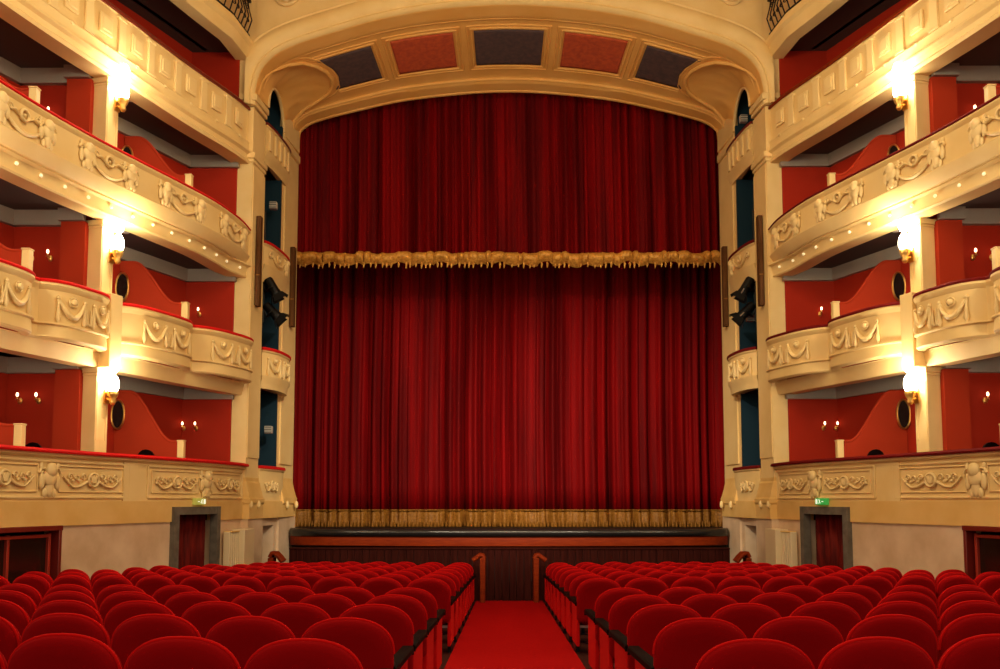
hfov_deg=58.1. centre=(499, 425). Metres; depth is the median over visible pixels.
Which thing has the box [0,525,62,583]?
door
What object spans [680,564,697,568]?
seat
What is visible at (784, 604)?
seat
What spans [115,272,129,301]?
round mirror
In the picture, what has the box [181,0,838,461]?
wall
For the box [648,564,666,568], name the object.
seat
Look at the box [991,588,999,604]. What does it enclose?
seat
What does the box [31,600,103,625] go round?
seat
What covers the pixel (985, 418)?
wall
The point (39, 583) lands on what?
seat
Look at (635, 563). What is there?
seat
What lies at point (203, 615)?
seat
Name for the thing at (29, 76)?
trim
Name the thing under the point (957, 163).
balcony
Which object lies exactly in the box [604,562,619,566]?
seat
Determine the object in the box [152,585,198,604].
seat
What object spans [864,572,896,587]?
seat
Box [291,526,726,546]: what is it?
floor
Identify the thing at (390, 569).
seat
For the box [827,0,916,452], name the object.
wall
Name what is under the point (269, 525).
wall
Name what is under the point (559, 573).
seat
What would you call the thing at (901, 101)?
wall sconce
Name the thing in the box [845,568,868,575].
seat
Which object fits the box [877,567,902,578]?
seat
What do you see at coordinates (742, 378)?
balcony
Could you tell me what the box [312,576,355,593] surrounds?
seat
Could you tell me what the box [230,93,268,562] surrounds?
pillar
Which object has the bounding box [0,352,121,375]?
floor
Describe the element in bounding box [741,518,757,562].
wall
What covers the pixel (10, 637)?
seat
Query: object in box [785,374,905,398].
trim
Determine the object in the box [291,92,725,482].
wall
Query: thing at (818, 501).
exit sign
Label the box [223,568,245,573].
seat
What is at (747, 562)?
seat
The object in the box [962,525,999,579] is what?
door
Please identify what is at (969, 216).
trim
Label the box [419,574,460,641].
seat
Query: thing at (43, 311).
balcony
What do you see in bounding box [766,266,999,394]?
balcony
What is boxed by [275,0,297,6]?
ornament
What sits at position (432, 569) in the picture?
seat
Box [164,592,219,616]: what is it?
seat
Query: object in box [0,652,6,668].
seat
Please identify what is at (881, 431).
wall
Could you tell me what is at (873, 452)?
chair
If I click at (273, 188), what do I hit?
wall
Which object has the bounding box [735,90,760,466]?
wall
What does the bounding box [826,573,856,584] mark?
seat
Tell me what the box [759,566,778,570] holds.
seat
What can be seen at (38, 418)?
wall
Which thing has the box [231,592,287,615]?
seat
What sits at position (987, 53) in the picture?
ceiling
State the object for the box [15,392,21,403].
sconce
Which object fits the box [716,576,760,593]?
seat
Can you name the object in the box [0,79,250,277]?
balcony
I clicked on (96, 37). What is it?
balcony
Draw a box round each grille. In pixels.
[255,277,258,303]
[256,217,259,243]
[256,247,259,273]
[289,301,292,324]
[290,274,293,297]
[291,248,293,271]
[723,247,726,270]
[724,274,727,297]
[724,300,727,323]
[759,216,762,242]
[759,246,762,272]
[760,276,763,303]
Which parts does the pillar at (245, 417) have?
panel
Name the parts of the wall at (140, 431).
rail, rail, rail, post, post, post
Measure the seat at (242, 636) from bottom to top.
0.966 m
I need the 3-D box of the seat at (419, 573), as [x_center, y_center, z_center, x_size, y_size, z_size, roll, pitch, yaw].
[-1.440,2.794,14.676,0.598,0.966,0.600,0,-5,3]
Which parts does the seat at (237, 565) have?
backrest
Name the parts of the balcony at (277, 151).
molding, velvet rail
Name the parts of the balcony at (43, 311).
molding, velvet rail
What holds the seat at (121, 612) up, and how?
on the floor at (583, 648)
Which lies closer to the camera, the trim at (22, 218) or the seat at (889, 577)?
the seat at (889, 577)
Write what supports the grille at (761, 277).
attached to the speaker at (759, 220)
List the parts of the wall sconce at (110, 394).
globe, globe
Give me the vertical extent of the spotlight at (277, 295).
0.648 m
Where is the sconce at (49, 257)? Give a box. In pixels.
[46,249,51,261]
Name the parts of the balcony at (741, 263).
velvet rail, molding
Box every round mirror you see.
[111,399,124,429]
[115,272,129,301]
[121,145,133,155]
[887,144,899,155]
[891,271,905,300]
[896,399,910,428]
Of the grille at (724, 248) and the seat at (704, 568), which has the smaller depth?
the seat at (704, 568)
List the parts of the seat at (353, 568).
backrest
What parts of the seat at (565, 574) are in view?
panel, backrest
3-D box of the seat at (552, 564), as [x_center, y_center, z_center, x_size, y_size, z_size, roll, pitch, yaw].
[1.262,3.401,19.448,0.607,0.971,1.110,0,-5,0]
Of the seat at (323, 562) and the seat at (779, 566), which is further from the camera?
the seat at (323, 562)
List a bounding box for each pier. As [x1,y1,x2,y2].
[52,370,82,450]
[58,221,88,346]
[65,79,93,133]
[928,77,957,132]
[934,220,966,346]
[940,369,971,449]
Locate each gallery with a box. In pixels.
[170,0,253,59]
[765,0,848,58]
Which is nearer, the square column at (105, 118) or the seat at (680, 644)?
the seat at (680, 644)
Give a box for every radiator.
[223,528,254,566]
[765,528,797,566]
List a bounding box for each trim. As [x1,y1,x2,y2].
[0,57,239,168]
[0,205,236,281]
[0,356,233,399]
[7,357,79,373]
[13,208,85,226]
[20,65,90,84]
[779,114,904,167]
[782,245,901,281]
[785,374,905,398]
[931,63,999,82]
[937,206,999,224]
[943,356,999,372]
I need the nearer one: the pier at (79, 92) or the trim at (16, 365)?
the trim at (16, 365)
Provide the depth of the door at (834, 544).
17.71 m
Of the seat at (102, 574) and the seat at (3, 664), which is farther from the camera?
the seat at (102, 574)
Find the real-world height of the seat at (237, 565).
0.966 m
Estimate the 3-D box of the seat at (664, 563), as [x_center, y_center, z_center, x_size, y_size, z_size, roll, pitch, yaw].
[3.550,3.377,19.302,0.598,0.966,0.600,0,-5,-4]
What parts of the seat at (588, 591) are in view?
armrest, panel, backrest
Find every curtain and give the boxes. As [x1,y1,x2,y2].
[178,514,205,569]
[293,262,724,526]
[297,93,719,268]
[815,514,843,569]
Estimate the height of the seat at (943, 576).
0.966 m
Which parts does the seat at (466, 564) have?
backrest, panel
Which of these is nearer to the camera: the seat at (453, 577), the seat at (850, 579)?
the seat at (850, 579)
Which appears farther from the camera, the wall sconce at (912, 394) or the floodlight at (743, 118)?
the floodlight at (743, 118)
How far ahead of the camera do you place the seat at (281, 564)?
18.06 m
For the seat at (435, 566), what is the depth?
17.84 m
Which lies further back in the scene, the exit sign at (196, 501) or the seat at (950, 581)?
the exit sign at (196, 501)
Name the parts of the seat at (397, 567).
backrest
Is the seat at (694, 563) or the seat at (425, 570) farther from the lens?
the seat at (694, 563)
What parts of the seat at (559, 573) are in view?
panel, backrest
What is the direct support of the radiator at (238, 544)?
on the floor at (583, 648)
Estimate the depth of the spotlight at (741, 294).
21.16 m
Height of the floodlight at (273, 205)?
0.180 m
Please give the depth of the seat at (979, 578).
12.74 m
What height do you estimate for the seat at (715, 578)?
0.966 m
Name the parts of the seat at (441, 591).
backrest, panel, armrest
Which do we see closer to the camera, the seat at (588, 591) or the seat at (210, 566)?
the seat at (588, 591)
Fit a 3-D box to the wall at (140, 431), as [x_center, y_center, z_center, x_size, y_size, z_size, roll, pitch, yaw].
[-7.067,-2.259,18.380,1.428,7.554,0.150,0,-5,0]
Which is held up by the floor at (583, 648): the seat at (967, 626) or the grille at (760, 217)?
the seat at (967, 626)
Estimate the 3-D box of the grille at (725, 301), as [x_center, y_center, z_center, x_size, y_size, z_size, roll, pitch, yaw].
[5.822,-2.921,23.148,0.084,0.627,0.012,0,-5,0]
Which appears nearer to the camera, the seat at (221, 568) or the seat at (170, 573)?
the seat at (170, 573)
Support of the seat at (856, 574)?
on the floor at (583, 648)
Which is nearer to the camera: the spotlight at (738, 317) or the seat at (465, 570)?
the seat at (465, 570)
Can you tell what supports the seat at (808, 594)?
on the floor at (583, 648)
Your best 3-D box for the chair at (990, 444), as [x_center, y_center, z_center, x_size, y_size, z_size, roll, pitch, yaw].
[8.206,0.767,15.253,0.420,0.970,0.450,1,-5,-8]
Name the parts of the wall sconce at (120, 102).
globe, globe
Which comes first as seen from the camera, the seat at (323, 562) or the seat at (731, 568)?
the seat at (731, 568)
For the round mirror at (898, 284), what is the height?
0.618 m
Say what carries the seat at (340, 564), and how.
on the floor at (583, 648)
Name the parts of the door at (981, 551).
frame, pane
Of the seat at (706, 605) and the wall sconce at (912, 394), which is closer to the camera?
the seat at (706, 605)
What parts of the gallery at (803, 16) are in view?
rail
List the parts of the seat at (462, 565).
backrest, panel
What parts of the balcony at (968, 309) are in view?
velvet rail, molding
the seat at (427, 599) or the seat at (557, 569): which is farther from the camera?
the seat at (557, 569)
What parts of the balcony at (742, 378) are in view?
velvet rail, molding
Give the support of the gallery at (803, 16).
attached to the wall at (266, 14)
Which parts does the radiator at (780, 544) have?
panel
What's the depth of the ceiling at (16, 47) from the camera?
16.27 m
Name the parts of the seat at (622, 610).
armrest, panel, backrest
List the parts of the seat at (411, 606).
backrest, panel, armrest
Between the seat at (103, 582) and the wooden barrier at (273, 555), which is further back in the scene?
the wooden barrier at (273, 555)
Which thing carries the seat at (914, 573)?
on the floor at (583, 648)
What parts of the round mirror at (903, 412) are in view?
glass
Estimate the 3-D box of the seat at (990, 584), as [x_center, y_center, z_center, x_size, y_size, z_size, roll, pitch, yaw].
[6.370,2.418,11.794,0.597,0.966,0.601,1,-5,-10]
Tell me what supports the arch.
attached to the wall at (494, 92)
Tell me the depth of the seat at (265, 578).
12.29 m
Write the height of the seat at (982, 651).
0.966 m
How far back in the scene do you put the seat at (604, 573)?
14.40 m
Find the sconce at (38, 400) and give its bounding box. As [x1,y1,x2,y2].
[34,392,40,403]
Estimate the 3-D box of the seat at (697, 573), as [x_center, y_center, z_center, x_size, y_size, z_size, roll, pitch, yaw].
[2.947,2.647,13.592,0.598,0.966,0.600,0,-5,-4]
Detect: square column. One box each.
[80,367,110,451]
[84,219,122,368]
[91,76,119,146]
[900,218,938,367]
[902,74,930,145]
[912,366,942,451]
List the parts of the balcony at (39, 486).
panel molding, panel molding, panel molding, velvet rail, panel molding, panel molding, panel molding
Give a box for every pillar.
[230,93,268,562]
[749,92,788,562]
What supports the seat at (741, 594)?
on the floor at (583, 648)
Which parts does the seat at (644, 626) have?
armrest, panel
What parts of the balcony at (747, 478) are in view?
molding, velvet rail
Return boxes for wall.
[0,0,192,452]
[0,76,40,445]
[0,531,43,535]
[6,76,93,448]
[44,519,240,578]
[114,136,193,457]
[135,0,204,49]
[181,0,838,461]
[261,518,276,562]
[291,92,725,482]
[735,90,760,466]
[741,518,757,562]
[779,519,980,577]
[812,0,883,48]
[826,135,907,457]
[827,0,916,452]
[929,75,999,447]
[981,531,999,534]
[983,84,999,269]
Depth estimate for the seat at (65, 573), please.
12.71 m
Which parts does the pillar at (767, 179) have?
panel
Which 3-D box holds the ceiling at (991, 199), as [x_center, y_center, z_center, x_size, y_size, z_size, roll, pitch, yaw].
[8.601,-4.070,14.449,2.265,0.100,12.617,1,-5,-12]
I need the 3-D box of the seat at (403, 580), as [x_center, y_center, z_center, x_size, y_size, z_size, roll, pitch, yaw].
[-1.450,2.503,12.401,0.598,0.966,0.600,0,-5,3]
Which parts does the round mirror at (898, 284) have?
glass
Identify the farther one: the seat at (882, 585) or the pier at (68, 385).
the pier at (68, 385)
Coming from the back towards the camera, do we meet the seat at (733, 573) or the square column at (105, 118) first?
the square column at (105, 118)
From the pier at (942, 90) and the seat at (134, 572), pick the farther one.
the pier at (942, 90)
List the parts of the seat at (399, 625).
panel, armrest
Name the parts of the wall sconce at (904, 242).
globe, globe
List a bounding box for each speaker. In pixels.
[254,216,262,306]
[289,247,295,326]
[721,246,728,326]
[756,215,764,306]
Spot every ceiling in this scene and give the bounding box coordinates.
[0,18,218,154]
[0,178,207,268]
[117,0,228,51]
[790,0,900,50]
[800,32,999,153]
[812,188,999,267]
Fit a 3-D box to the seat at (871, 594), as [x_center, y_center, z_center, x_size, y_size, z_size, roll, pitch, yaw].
[3.494,2.075,9.111,0.598,0.966,0.600,1,-5,-6]
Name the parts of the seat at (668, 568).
backrest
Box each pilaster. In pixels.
[276,134,299,562]
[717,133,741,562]
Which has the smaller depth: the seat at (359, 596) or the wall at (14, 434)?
the seat at (359, 596)
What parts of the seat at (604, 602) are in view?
armrest, panel, backrest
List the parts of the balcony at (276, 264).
molding, velvet rail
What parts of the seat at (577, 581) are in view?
armrest, panel, backrest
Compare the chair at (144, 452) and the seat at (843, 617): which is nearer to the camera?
the seat at (843, 617)
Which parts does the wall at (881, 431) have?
post, post, post, rail, rail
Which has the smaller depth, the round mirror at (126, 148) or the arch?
the round mirror at (126, 148)
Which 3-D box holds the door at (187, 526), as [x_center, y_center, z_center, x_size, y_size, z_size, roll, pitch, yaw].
[-6.084,2.633,17.599,0.408,2.104,1.564,-1,-5,15]
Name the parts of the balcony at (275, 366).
molding, velvet rail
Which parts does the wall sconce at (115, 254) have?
globe, globe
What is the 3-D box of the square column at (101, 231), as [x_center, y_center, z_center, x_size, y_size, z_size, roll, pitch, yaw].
[-7.120,-2.358,16.171,0.590,2.670,0.380,-1,-5,17]
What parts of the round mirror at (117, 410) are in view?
glass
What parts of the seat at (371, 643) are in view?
armrest, panel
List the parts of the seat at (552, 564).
panel, backrest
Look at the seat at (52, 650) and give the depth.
4.23 m
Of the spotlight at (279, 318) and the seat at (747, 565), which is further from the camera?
the spotlight at (279, 318)
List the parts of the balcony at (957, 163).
cove molding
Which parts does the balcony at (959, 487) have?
panel molding, panel molding, panel molding, velvet rail, panel molding, panel molding, panel molding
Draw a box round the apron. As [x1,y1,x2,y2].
[290,528,727,597]
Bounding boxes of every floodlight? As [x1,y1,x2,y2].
[264,426,272,433]
[269,201,277,210]
[739,114,747,124]
[746,315,753,321]
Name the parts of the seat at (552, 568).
panel, backrest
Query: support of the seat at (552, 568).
on the floor at (583, 648)
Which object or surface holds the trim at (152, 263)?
attached to the wall at (166, 411)
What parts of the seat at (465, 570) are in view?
backrest, panel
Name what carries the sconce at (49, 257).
attached to the wall at (166, 411)
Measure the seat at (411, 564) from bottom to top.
0.966 m
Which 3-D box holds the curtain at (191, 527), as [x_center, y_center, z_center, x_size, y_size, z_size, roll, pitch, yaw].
[-6.201,2.709,17.610,0.163,1.954,1.437,-1,-5,16]
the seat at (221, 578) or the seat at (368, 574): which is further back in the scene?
the seat at (368, 574)
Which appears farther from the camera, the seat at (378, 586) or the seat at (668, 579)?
the seat at (668, 579)
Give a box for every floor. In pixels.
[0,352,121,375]
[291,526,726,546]
[441,598,614,668]
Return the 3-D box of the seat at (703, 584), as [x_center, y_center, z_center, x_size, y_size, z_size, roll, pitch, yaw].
[2.363,2.352,11.281,0.598,0.966,0.600,0,-5,-4]
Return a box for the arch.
[244,0,774,153]
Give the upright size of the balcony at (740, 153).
1.000 m
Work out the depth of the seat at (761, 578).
12.26 m
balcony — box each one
[0,0,250,163]
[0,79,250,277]
[0,258,253,394]
[0,444,248,527]
[258,465,285,517]
[260,347,290,396]
[263,240,289,296]
[264,122,290,186]
[726,121,753,185]
[727,346,757,395]
[728,239,755,296]
[733,465,760,517]
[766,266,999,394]
[768,0,999,162]
[768,94,999,276]
[770,446,999,526]
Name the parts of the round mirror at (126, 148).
glass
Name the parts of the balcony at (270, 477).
velvet rail, molding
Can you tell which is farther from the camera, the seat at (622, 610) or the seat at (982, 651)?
the seat at (622, 610)
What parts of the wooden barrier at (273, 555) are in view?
post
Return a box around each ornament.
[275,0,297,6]
[722,0,741,5]
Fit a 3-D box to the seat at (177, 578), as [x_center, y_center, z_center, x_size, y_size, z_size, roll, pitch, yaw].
[-4.309,2.529,12.681,0.597,0.966,0.600,-1,-5,7]
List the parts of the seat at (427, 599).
backrest, panel, armrest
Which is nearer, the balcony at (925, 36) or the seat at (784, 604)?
the seat at (784, 604)
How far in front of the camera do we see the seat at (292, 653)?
4.15 m
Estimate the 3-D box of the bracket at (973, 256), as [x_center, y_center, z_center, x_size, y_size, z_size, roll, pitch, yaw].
[8.448,-3.057,16.024,0.078,0.200,0.149,0,-5,0]
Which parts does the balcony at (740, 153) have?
velvet rail, molding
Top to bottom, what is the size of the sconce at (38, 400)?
0.200 m
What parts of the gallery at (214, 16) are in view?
rail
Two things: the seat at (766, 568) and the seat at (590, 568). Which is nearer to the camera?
the seat at (766, 568)
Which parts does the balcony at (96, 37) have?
raised panel, raised panel, raised panel, raised panel, hand rail, raised panel, raised panel, raised panel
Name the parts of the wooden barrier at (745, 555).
post, post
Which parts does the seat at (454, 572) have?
backrest, panel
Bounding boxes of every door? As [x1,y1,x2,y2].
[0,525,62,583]
[169,506,220,569]
[800,506,852,569]
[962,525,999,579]
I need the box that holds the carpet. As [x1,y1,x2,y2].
[444,601,585,668]
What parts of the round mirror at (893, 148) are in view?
glass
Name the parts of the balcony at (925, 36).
raised panel, raised panel, raised panel, hand rail, raised panel, raised panel, raised panel, raised panel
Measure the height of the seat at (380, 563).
0.966 m
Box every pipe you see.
[262,210,266,321]
[752,209,756,321]
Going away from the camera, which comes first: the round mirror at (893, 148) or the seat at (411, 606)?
the seat at (411, 606)
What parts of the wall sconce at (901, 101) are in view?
globe, globe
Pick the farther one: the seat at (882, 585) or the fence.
the fence
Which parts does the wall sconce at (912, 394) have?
globe, globe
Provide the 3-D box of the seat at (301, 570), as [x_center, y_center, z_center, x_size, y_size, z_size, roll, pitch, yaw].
[-3.155,2.801,14.804,0.598,0.966,0.600,0,-5,6]
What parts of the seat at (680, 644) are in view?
panel, armrest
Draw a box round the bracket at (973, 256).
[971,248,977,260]
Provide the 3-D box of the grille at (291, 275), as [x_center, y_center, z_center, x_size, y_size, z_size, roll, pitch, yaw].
[-5.378,-3.611,23.258,0.084,0.627,0.012,0,-5,0]
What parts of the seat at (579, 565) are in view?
backrest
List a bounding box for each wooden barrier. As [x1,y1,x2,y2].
[268,551,485,602]
[533,551,751,602]
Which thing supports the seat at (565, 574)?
on the floor at (583, 648)
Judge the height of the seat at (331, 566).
0.966 m
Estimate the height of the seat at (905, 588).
0.966 m
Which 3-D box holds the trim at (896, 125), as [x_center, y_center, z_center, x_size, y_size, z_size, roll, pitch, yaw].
[8.882,-6.504,14.738,1.494,0.280,12.570,1,-5,-17]
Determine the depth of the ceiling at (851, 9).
19.52 m
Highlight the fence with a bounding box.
[289,547,729,600]
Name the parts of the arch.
niche molding, conch molding, conch molding, panel frame, panel frame, soffit panel, panel frame, panel frame, panel frame, panel frame, panel frame, panel frame, panel frame, panel frame, soffit panel, panel frame, panel frame, panel frame, panel frame, panel frame, panel frame, rib molding, panel frame, panel frame, panel frame, soffit panel, rib molding, panel frame, rib molding, panel frame, panel frame, panel frame, panel frame, panel frame, panel frame, soffit panel, panel frame, panel frame, panel frame, panel frame, panel frame, panel frame, panel frame, panel frame, soffit panel, panel frame, panel frame, conch molding, conch molding, niche molding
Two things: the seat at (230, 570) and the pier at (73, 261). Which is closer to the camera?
the seat at (230, 570)
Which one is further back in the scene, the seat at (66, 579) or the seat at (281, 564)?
the seat at (281, 564)
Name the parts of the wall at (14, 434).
rail, partition panel, rail, partition panel, rail, post, partition panel, post, post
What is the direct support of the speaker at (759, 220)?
attached to the pillar at (767, 179)
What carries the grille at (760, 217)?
attached to the speaker at (759, 220)
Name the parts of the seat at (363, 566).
backrest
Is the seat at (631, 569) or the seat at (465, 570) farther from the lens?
the seat at (465, 570)
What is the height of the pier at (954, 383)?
2.310 m
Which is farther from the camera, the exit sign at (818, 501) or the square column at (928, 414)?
the exit sign at (818, 501)
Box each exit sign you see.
[192,498,205,504]
[815,498,828,504]
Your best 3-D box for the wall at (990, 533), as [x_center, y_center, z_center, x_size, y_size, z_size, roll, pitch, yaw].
[8.170,2.548,13.236,0.834,2.290,2.498,1,-5,-11]
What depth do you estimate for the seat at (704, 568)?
15.65 m
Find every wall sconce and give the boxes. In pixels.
[103,368,118,404]
[108,221,124,263]
[114,64,129,112]
[892,62,907,110]
[898,220,913,262]
[903,367,919,404]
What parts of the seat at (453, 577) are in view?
backrest, panel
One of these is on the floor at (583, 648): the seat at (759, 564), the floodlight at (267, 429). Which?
the seat at (759, 564)
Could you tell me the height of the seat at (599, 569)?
0.966 m
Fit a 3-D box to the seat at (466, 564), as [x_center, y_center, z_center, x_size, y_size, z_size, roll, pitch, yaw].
[-0.848,3.402,19.458,0.607,0.971,1.110,0,-5,0]
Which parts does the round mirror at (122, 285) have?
glass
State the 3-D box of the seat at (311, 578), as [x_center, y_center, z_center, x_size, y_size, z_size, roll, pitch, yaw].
[-2.593,2.504,12.484,0.598,0.966,0.600,0,-5,5]
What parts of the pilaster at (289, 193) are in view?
panel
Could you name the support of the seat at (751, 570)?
on the floor at (583, 648)
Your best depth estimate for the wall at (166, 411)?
19.50 m
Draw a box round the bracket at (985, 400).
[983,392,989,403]
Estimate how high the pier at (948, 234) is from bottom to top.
2.340 m
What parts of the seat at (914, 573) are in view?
backrest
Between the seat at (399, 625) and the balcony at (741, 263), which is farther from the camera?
the balcony at (741, 263)
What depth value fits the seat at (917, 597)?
7.73 m
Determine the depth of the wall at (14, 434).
14.39 m
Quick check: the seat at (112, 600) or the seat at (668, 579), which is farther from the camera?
the seat at (668, 579)
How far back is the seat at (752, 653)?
4.14 m
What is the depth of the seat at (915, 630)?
5.35 m
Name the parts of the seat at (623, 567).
backrest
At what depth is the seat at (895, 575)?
13.69 m
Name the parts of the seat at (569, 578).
panel, backrest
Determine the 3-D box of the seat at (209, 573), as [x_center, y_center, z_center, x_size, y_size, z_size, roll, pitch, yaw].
[-4.305,2.673,13.808,0.597,0.966,0.600,-1,-5,7]
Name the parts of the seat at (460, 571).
backrest, panel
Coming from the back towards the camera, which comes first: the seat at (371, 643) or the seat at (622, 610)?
the seat at (622, 610)
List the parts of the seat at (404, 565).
backrest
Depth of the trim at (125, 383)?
19.31 m
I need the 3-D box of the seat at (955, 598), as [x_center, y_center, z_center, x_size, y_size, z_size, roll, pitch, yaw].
[4.059,1.939,8.050,0.598,0.966,0.600,1,-5,-8]
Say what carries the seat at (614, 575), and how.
on the floor at (583, 648)
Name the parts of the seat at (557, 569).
panel, backrest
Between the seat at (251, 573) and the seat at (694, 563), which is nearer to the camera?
the seat at (251, 573)
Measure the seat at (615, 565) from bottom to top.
0.966 m
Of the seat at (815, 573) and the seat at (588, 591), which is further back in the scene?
the seat at (815, 573)
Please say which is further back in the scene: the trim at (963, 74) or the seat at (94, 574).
the trim at (963, 74)
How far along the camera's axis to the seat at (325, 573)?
13.36 m
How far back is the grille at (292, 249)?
23.31 m
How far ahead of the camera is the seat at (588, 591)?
10.98 m
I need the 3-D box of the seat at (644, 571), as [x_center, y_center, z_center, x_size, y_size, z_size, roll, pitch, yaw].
[2.381,2.788,14.689,0.598,0.966,0.600,0,-5,-3]
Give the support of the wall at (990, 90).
on the floor
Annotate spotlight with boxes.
[263,302,288,328]
[264,277,287,303]
[729,302,755,327]
[730,276,754,303]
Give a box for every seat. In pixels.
[0,576,9,586]
[0,584,42,606]
[0,590,37,618]
[0,599,30,636]
[0,617,20,663]
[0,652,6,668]
[6,633,122,668]
[12,575,50,597]
[21,613,110,646]
[23,571,53,586]
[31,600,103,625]
[38,591,98,611]
[44,584,95,601]
[51,575,92,593]
[56,572,90,583]
[59,569,89,579]
[90,569,119,581]
[91,572,124,586]
[92,575,132,598]
[96,584,145,607]
[99,591,157,621]
[103,600,174,639]
[110,614,201,668]
[122,567,146,576]
[124,636,240,668]
[125,569,153,580]
[130,572,160,585]
[135,575,175,596]
[149,565,169,572]
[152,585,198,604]
[155,567,178,575]
[162,570,186,578]
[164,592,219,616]
[170,572,199,584]
[179,576,219,593]
[180,565,199,571]
[181,601,251,637]
[189,567,211,574]
[199,570,224,577]
[202,564,220,568]
[205,616,294,668]
[210,585,254,601]
[211,573,239,586]
[212,566,232,570]
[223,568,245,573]
[223,576,265,591]
[231,564,249,567]
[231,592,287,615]
[236,570,261,576]
[243,566,263,570]
[244,638,362,668]
[249,563,265,565]
[253,573,281,589]
[258,568,280,572]
[260,603,330,637]
[261,564,279,567]
[265,561,279,564]
[266,576,311,592]
[268,586,314,602]
[275,570,300,576]
[277,563,294,565]
[277,566,296,569]
[291,561,306,564]
[293,564,310,567]
[293,568,315,572]
[294,573,324,589]
[298,593,355,617]
[301,617,413,668]
[306,563,322,566]
[309,566,329,570]
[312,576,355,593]
[313,570,339,576]
[318,561,333,564]
[323,564,341,568]
[327,587,374,605]
[330,568,351,573]
[335,563,352,566]
[338,573,367,586]
[340,604,427,668]
[342,566,363,571]
[345,561,360,564]
[352,570,378,578]
[353,564,372,569]
[359,577,402,596]
[364,563,380,567]
[365,568,389,575]
[366,594,437,668]
[372,562,388,565]
[375,566,397,572]
[379,574,411,587]
[384,564,404,570]
[385,587,445,668]
[390,571,418,580]
[393,563,410,568]
[399,562,416,566]
[400,569,425,577]
[407,567,431,574]
[407,578,456,651]
[414,565,436,572]
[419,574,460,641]
[421,563,440,569]
[428,562,444,567]
[428,572,463,634]
[434,569,466,625]
[439,567,469,619]
[444,565,471,614]
[448,564,473,609]
[453,562,475,605]
[543,562,566,605]
[546,564,571,609]
[548,565,574,614]
[551,567,582,619]
[555,569,587,625]
[559,572,595,634]
[563,574,604,643]
[569,578,620,654]
[575,562,594,567]
[580,563,598,569]
[584,588,647,668]
[585,565,606,571]
[591,567,614,574]
[595,595,669,668]
[597,569,622,576]
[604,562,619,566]
[605,571,633,580]
[609,563,627,568]
[609,604,700,668]
[615,574,645,587]
[616,564,636,570]
[624,566,646,572]
[624,577,668,595]
[627,617,746,668]
[631,562,647,565]
[634,568,659,575]
[639,563,656,567]
[645,570,671,578]
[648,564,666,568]
[658,566,679,571]
[658,573,689,588]
[658,587,705,604]
[659,562,674,565]
[668,563,686,566]
[671,568,694,573]
[671,577,715,593]
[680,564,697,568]
[681,594,737,617]
[685,570,710,576]
[686,562,700,564]
[692,566,712,570]
[695,638,814,668]
[698,563,714,566]
[702,573,731,589]
[707,568,729,573]
[710,564,729,567]
[710,603,780,638]
[713,561,728,564]
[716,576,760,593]
[718,586,764,602]
[724,570,749,576]
[725,566,746,570]
[726,563,743,565]
[741,561,755,564]
[742,564,759,567]
[742,568,764,573]
[744,573,773,589]
[749,592,805,616]
[753,616,843,668]
[754,563,771,566]
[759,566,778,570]
[762,576,804,592]
[763,570,788,576]
[772,564,789,568]
[778,568,800,573]
[778,585,823,603]
[786,573,815,585]
[790,566,810,571]
[790,601,860,641]
[800,570,825,577]
[801,564,819,569]
[808,576,848,594]
[812,568,835,574]
[815,592,872,620]
[818,636,935,668]
[821,566,841,571]
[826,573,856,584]
[833,585,881,607]
[836,570,863,579]
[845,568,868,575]
[846,614,937,667]
[851,566,873,573]
[853,576,893,598]
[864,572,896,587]
[865,601,937,635]
[872,570,899,581]
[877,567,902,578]
[877,592,937,617]
[885,585,937,605]
[894,576,935,595]
[900,572,935,585]
[902,569,934,579]
[935,569,965,583]
[936,572,968,586]
[936,575,976,599]
[936,613,999,667]
[936,634,999,668]
[937,584,987,608]
[937,591,997,620]
[937,600,999,640]
[974,572,999,585]
[978,575,999,595]
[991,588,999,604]
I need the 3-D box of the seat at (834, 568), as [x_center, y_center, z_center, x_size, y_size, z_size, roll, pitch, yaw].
[5.824,2.977,16.169,0.597,0.966,0.600,1,-5,-8]
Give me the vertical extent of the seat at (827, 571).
0.966 m
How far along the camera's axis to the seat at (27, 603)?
7.90 m
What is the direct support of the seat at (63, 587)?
on the floor at (583, 648)
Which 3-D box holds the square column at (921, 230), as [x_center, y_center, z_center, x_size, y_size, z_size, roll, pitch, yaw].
[7.498,-2.364,16.103,0.590,2.670,0.380,1,-5,-16]
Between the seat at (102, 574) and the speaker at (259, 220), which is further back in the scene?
the speaker at (259, 220)
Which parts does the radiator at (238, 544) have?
panel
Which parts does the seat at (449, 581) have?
backrest, panel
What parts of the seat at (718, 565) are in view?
backrest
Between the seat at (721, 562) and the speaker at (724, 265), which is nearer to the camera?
the seat at (721, 562)
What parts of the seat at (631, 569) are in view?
backrest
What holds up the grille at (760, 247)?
attached to the speaker at (759, 220)
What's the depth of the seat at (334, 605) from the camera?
7.59 m
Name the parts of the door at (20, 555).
pane, frame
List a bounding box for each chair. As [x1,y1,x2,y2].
[26,442,41,447]
[138,449,154,455]
[867,449,883,455]
[982,442,998,447]
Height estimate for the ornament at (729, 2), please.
0.411 m
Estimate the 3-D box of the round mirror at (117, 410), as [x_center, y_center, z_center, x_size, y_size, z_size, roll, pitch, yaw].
[-7.708,-0.234,18.146,0.298,0.618,0.044,0,-5,0]
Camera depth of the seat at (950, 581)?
11.42 m
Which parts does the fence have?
rail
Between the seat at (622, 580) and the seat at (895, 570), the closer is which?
the seat at (622, 580)
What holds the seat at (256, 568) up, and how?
on the floor at (583, 648)

